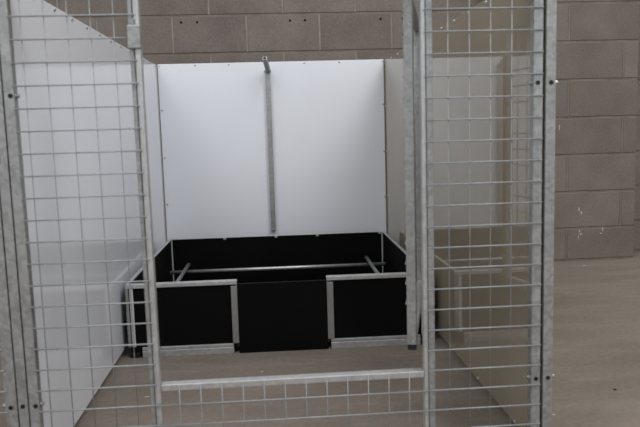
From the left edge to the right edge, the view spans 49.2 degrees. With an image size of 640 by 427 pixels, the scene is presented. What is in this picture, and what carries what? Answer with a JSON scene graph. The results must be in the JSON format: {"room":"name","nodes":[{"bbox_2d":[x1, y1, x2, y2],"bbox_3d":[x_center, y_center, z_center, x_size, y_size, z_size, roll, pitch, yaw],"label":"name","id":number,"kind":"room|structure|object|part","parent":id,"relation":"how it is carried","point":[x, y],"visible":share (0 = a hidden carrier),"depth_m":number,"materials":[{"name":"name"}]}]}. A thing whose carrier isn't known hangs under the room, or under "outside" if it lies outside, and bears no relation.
{"room":"dog kennel","nodes":[
{"label":"dog kennel","id":0,"kind":"room"},
{"bbox_2d":[0,251,639,426],"bbox_3d":[0.037,0.947,-0.499,15.000,0.120,9.560,-2,7,-4],"label":"floor","id":1,"kind":"structure","parent":0,"point":[596,305],"depth_m":2.27,"materials":[{"name":"concrete"}]},
{"bbox_2d":[0,195,19,426],"bbox_3d":[-1.328,0.088,1.550,1.225,1.168,0.029,-2,7,-4],"label":"panel","id":2,"kind":"object","parent":1,"relation":"on","point":[6,339],"visible":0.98,"depth_m":1.61,"materials":[{"name":"metal"}]},
{"bbox_2d":[0,0,166,426],"bbox_3d":[-0.784,-0.061,2.643,0.094,1.168,2.144,-2,7,-4],"label":"panel","id":3,"kind":"object","parent":1,"relation":"on","point":[31,27],"visible":0.71,"depth_m":2.00,"materials":[{"name":"white plastic"}]},
{"bbox_2d":[0,0,543,426],"bbox_3d":[-0.103,0.006,1.933,1.223,1.168,0.633,-2,7,-4],"label":"wire mesh fence","id":4,"kind":"object","parent":1,"relation":"on","point":[417,54],"visible":1,"depth_m":1.64,"materials":[{"name":"metal"}]},
{"bbox_3d":[-0.062,0.400,1.685,0.630,0.016,0.026,-2,7,-4],"label":"sill","id":5,"kind":"part","parent":4,"relation":"part of","materials":[{"name":"metal"}]},
{"bbox_3d":[0.256,-0.141,1.969,0.005,0.836,0.594,0,7,10],"label":"door","id":6,"kind":"part","parent":4,"relation":"part of","materials":[{"name":"metal"}]},
{"bbox_3d":[0.256,-0.548,1.917,0.024,0.024,0.552,0,7,10],"label":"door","id":7,"kind":"part","parent":4,"relation":"part of","materials":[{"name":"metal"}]},
{"bbox_3d":[0.280,0.264,2.016,0.024,0.024,0.552,0,7,10],"label":"door rail","id":8,"kind":"part","parent":4,"relation":"part of","materials":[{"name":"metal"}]},
{"bbox_2d":[158,59,385,240],"bbox_3d":[-0.237,-0.214,3.746,1.180,1.172,0.044,-2,7,-4],"label":"panel","id":9,"kind":"object","parent":1,"relation":"on","point":[328,127],"visible":0.86,"depth_m":3.71,"materials":[{"name":"white plastic"}]},
{"bbox_2d":[262,57,275,230],"bbox_3d":[-0.260,-0.350,3.637,0.038,0.903,0.142,-2,7,-1],"label":"bar","id":10,"kind":"object","parent":9,"relation":"attached to","point":[267,70],"visible":1,"depth_m":3.68,"materials":[{"name":"metal"}]},
{"bbox_3d":[-0.273,-0.760,3.575,0.023,0.073,0.118,-1,7,5],"label":"hinged arm","id":11,"kind":"part","parent":10,"relation":"part of","materials":[{"name":"metal"}]},
{"bbox_2d":[125,231,421,357],"bbox_3d":[-0.182,0.312,3.122,1.118,0.276,1.085,-2,7,-3],"label":"box","id":12,"kind":"object","parent":1,"relation":"on","point":[291,292],"visible":0.84,"depth_m":2.61,"materials":[{"name":"black plastic"}]},
{"bbox_3d":[-0.648,0.325,3.117,0.019,0.019,1.010,-2,7,-3],"label":"guard rail","id":13,"kind":"part","parent":12,"relation":"part of","materials":[{"name":"metal"}]},
{"bbox_3d":[-0.210,0.279,3.568,1.095,0.019,0.019,-2,7,-3],"label":"guard rail","id":14,"kind":"part","parent":12,"relation":"part of","materials":[{"name":"metal"}]},
{"bbox_3d":[0.275,0.291,3.171,0.019,0.019,1.010,-2,7,-3],"label":"guard rail","id":15,"kind":"part","parent":12,"relation":"part of","materials":[{"name":"metal"}]},
{"bbox_2d":[384,0,557,426],"bbox_3d":[0.455,-0.108,2.729,0.070,1.168,2.144,-2,7,-4],"label":"panel","id":16,"kind":"object","parent":1,"relation":"on","point":[458,42],"visible":0.62,"depth_m":2.00,"materials":[{"name":"white plastic"}]},
{"bbox_2d":[44,0,639,250],"bbox_3d":[-0.581,-1.799,4.042,11.800,4.266,0.206,-2,7,-4],"label":"wall","id":17,"kind":"structure","parent":0,"point":[173,31],"depth_m":4.05,"materials":[{"name":"brick"}]},
{"bbox_2d":[554,0,639,261],"bbox_3d":[1.380,-1.847,3.967,0.822,4.266,0.213,-2,7,-4],"label":"wall pier","id":18,"kind":"object","parent":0,"point":[597,44],"visible":0.66,"depth_m":4.04,"materials":[{"name":"brick"}]}
]}

